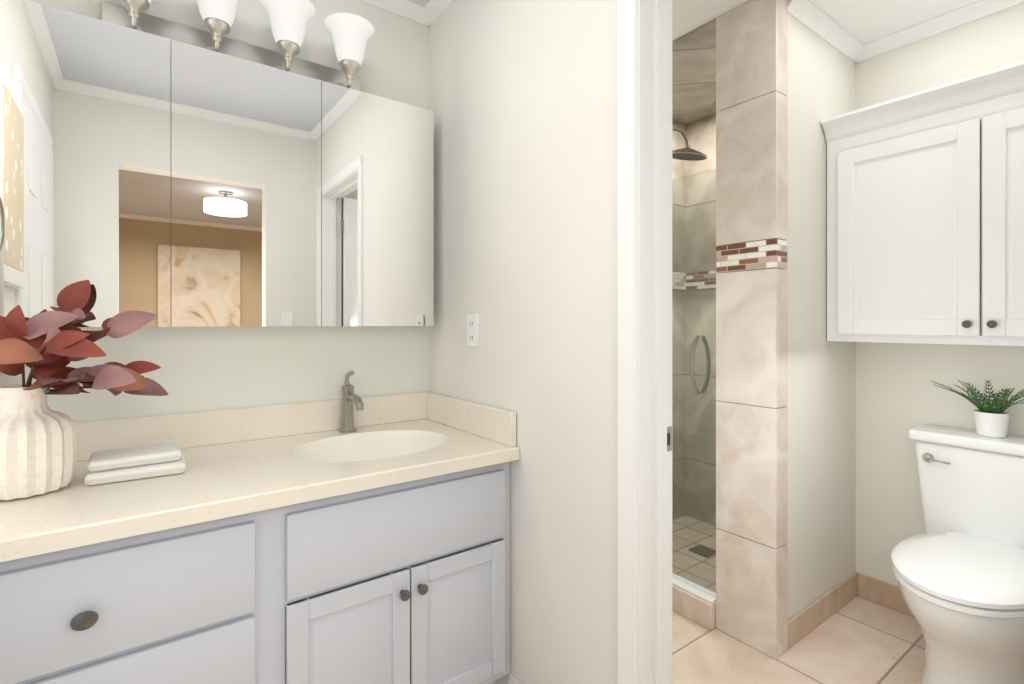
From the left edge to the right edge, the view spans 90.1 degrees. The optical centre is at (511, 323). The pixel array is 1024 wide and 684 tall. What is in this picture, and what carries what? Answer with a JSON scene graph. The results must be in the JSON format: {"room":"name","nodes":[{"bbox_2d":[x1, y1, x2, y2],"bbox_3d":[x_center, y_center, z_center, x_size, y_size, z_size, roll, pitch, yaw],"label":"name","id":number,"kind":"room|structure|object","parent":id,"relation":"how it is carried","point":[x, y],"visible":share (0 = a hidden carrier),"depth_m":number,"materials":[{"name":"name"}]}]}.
{"room":"bathroom","nodes":[
{"label":"bathroom","id":0,"kind":"room"},
{"bbox_2d":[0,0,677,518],"bbox_3d":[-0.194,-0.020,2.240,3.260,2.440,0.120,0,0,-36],"label":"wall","id":1,"kind":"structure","parent":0,"point":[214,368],"depth_m":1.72,"materials":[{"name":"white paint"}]},
{"bbox_2d":[0,0,433,326],"bbox_3d":[-0.831,-0.394,1.611,1.236,0.808,0.132,0,0,-36],"label":"mirror cabinet","id":2,"kind":"object","parent":1,"relation":"attached to","point":[170,182],"visible":0.98,"depth_m":1.48,"materials":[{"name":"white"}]},
{"bbox_2d":[101,0,373,90],"bbox_3d":[-0.804,-0.906,1.585,0.753,0.208,0.208,0,0,-36],"label":"sconce","id":3,"kind":"object","parent":1,"relation":"attached to","point":[352,34],"visible":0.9,"depth_m":1.60,"materials":[{"name":"white glass"}]},
{"bbox_2d":[75,392,423,461],"bbox_3d":[-0.847,0.327,1.669,1.284,0.105,0.020,0,0,-36],"label":"backsplash","id":4,"kind":"structure","parent":1,"relation":"attached to","point":[204,428],"depth_m":1.62,"materials":[{"name":"beige stone"}]},
{"bbox_2d":[359,0,426,25],"bbox_3d":[-0.835,-1.217,1.669,1.170,0.046,0.042,0,0,-36],"label":"crown molding","id":5,"kind":"structure","parent":1,"relation":"attached to","point":[407,9],"depth_m":1.97,"materials":[{"name":"white"}]},
{"bbox_2d":[409,0,429,6],"bbox_3d":[1.076,-1.280,-0.451,5.000,0.080,6.000,0,0,-36],"label":"ceiling","id":6,"kind":"structure","parent":0,"point":[423,3],"depth_m":1.97,"materials":[{"name":"paint"}]},
{"bbox_2d":[429,0,616,683],"bbox_3d":[0.308,-0.020,1.287,0.120,2.440,2.010,0,0,-36],"label":"wall","id":7,"kind":"structure","parent":0,"point":[523,100],"depth_m":1.49,"materials":[{"name":"beige paint"}]},
{"bbox_2d":[423,0,454,26],"bbox_3d":[0.207,-1.217,1.287,0.042,0.046,1.890,0,0,-36],"label":"crown molding","id":8,"kind":"structure","parent":7,"relation":"attached to","point":[433,9],"depth_m":1.98,"materials":[{"name":"white"}]},
{"bbox_2d":[424,392,515,445],"bbox_3d":[-0.163,0.327,1.804,0.020,0.105,0.572,0,0,-36],"label":"backsplash","id":9,"kind":"structure","parent":7,"relation":"attached to","point":[498,424],"depth_m":1.74,"materials":[{"name":"beige stone"}]},
{"bbox_2d":[467,314,478,346],"bbox_3d":[-0.138,0.025,1.785,0.008,0.115,0.070,0,0,-36],"label":"electrical outlet plate","id":10,"kind":"object","parent":7,"relation":"attached to","point":[472,330],"visible":1,"depth_m":1.78,"materials":[{"name":"white plastic"}]},
{"bbox_2d":[509,674,520,683],"bbox_3d":[0.119,1.150,1.432,0.012,0.100,0.429,0,0,-36],"label":"baseboard","id":11,"kind":"structure","parent":7,"relation":"attached to","point":[513,679],"depth_m":1.58,"materials":[{"name":"white"}]},
{"bbox_2d":[617,0,637,683],"bbox_3d":[0.546,0.164,0.962,0.152,2.072,0.794,0,0,-36],"label":"door frame","id":12,"kind":"structure","parent":7,"relation":"attached to","point":[627,341],"depth_m":1.21,"materials":[{"name":"white wood"}]},
{"bbox_2d":[638,0,671,683],"bbox_3d":[0.546,0.185,0.962,0.124,2.030,0.711,0,0,-36],"label":"door frame","id":13,"kind":"structure","parent":7,"relation":"in","point":[654,341],"depth_m":1.22,"materials":[{"name":"white wood"}]},
{"bbox_2d":[672,114,717,525],"bbox_3d":[0.938,-0.024,2.546,0.794,2.348,0.727,0,0,-36],"label":"tiled wall","id":14,"kind":"structure","parent":0,"point":[700,135],"depth_m":3.00,"materials":[{"name":"tile"}]},
{"bbox_2d":[723,14,855,619],"bbox_3d":[1.257,-0.020,2.199,0.930,2.440,0.210,0,0,-36],"label":"wall","id":15,"kind":"structure","parent":0,"point":[821,406],"depth_m":2.03,"materials":[{"name":"beige paint"}]},
{"bbox_2d":[716,0,787,658],"bbox_3d":[0.905,0.001,1.941,0.085,2.396,0.234,0,0,-36],"label":"shower tile","id":16,"kind":"structure","parent":15,"relation":"attached to","point":[751,326],"depth_m":1.89,"materials":[{"name":"tile"}]},
{"bbox_2d":[788,0,866,62],"bbox_3d":[1.259,-1.175,2.041,0.594,0.050,0.045,0,0,-36],"label":"crown molding","id":17,"kind":"structure","parent":15,"relation":"attached to","point":[808,14],"depth_m":2.04,"materials":[{"name":"white"}]},
{"bbox_2d":[672,596,924,683],"bbox_3d":[1.076,1.230,-0.451,5.000,0.060,6.000,0,0,-36],"label":"floor","id":18,"kind":"structure","parent":0,"point":[858,640],"depth_m":1.85,"materials":[{"name":"tile"}]},
{"bbox_2d":[0,454,519,683],"bbox_3d":[-0.674,0.809,1.433,1.284,0.781,0.606,0,0,-36],"label":"bathroom vanity","id":19,"kind":"object","parent":18,"relation":"on","point":[350,537],"depth_m":1.21,"materials":[{"name":"white paint"}]},
{"bbox_2d":[0,418,519,553],"bbox_3d":[-0.674,0.399,1.432,1.284,0.038,0.607,0,0,-36],"label":"countertop","id":20,"kind":"structure","parent":19,"relation":"on","point":[223,476],"depth_m":1.20,"materials":[{"name":"beige stone"}]},
{"bbox_2d":[0,280,167,499],"bbox_3d":[-0.998,0.136,1.163,0.364,0.486,0.337,0,0,-36],"label":"vase","id":21,"kind":"object","parent":20,"relation":"on","point":[38,445],"visible":1,"depth_m":1.13,"materials":[{"name":"ceramic"}]},
{"bbox_2d":[84,442,185,484],"bbox_3d":[-0.942,0.351,1.291,0.206,0.056,0.158,0,0,-36],"label":"folded towels","id":22,"kind":"object","parent":20,"relation":"on","point":[124,464],"visible":1,"depth_m":1.25,"materials":[{"name":"white fabric"}]},
{"bbox_2d":[336,370,367,433],"bbox_3d":[-0.548,0.271,1.760,0.060,0.218,0.163,0,0,-36],"label":"faucet","id":23,"kind":"object","parent":20,"relation":"on","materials":[{"name":"silver metal"}]},
{"bbox_2d":[276,422,467,469],"bbox_3d":[-0.437,0.451,1.608,0.490,0.143,0.370,0,0,-36],"label":"sink","id":24,"kind":"object","parent":20,"relation":"in","point":[389,441],"depth_m":1.75,"materials":[{"name":"beige ceramic"}]},
{"bbox_2d":[672,516,715,592],"bbox_3d":[0.947,1.175,2.553,0.749,0.050,0.704,0,0,-36],"label":"shower floor","id":25,"kind":"structure","parent":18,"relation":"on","point":[692,540],"depth_m":2.58,"materials":[{"name":"tile"}]},
{"bbox_2d":[672,129,715,629],"bbox_3d":[0.800,0.084,2.445,0.619,2.232,0.700,0,0,-36],"label":"shower","id":26,"kind":"object","parent":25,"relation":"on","point":[695,602],"visible":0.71,"depth_m":2.10,"materials":[{"name":"glass"}]},
{"bbox_2d":[688,545,715,557],"bbox_3d":[0.967,1.148,2.578,0.110,0.003,0.110,0,0,-36],"label":"shower drain","id":27,"kind":"object","parent":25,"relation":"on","point":[702,550],"depth_m":2.57,"materials":[{"name":"black metal"}]},
{"bbox_2d":[891,423,1023,683],"bbox_3d":[1.500,0.800,1.648,0.748,0.800,0.464,0,0,-36],"label":"toilet","id":28,"kind":"object","parent":18,"relation":"on","point":[958,568],"visible":1,"depth_m":1.62,"materials":[{"name":"white ceramic"}]},
{"bbox_2d":[930,379,1023,437],"bbox_3d":[1.710,0.294,1.830,0.358,0.211,0.348,0,0,-36],"label":"fern plant","id":29,"kind":"object","parent":28,"relation":"on","point":[990,421],"visible":0.96,"depth_m":1.79,"materials":[{"name":"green plant"}]},
{"bbox_2d":[672,0,977,43],"bbox_3d":[1.018,-1.220,1.883,1.730,0.039,1.890,0,0,-36],"label":"ceiling","id":30,"kind":"structure","parent":0,"point":[864,21],"depth_m":1.97,"materials":[{"name":"paint"}]},
{"bbox_2d":[672,19,715,123],"bbox_3d":[0.920,-1.194,2.533,0.811,0.011,0.701,0,0,-36],"label":"shower tile","id":31,"kind":"structure","parent":30,"relation":"attached to","point":[693,75],"depth_m":2.44,"materials":[{"name":"beige tile"}]},
{"bbox_2d":[856,3,1023,585],"bbox_3d":[1.890,-0.020,1.942,0.214,2.440,0.953,0,0,-36],"label":"wall","id":32,"kind":"structure","parent":0,"point":[899,395],"depth_m":2.10,"materials":[{"name":"beige paint"}]},
{"bbox_2d":[788,572,914,648],"bbox_3d":[1.544,1.150,1.689,0.643,0.100,0.952,0,0,-36],"label":"baseboard","id":33,"kind":"structure","parent":32,"relation":"attached to","point":[807,620],"depth_m":2.12,"materials":[{"name":"beige tile"}]},
{"bbox_2d":[821,60,1023,345],"bbox_3d":[1.659,-0.370,1.773,0.353,0.886,0.945,0,0,-36],"label":"upper cabinet","id":34,"kind":"object","parent":32,"relation":"attached to","point":[925,216],"visible":1,"depth_m":1.79,"materials":[{"name":"white wood"}]},
{"bbox_2d":[867,0,1023,58],"bbox_3d":[1.771,-1.175,1.886,0.045,0.050,0.903,0,0,-36],"label":"crown molding","id":35,"kind":"structure","parent":32,"relation":"attached to","point":[976,10],"depth_m":2.01,"materials":[{"name":"white"}]}
]}

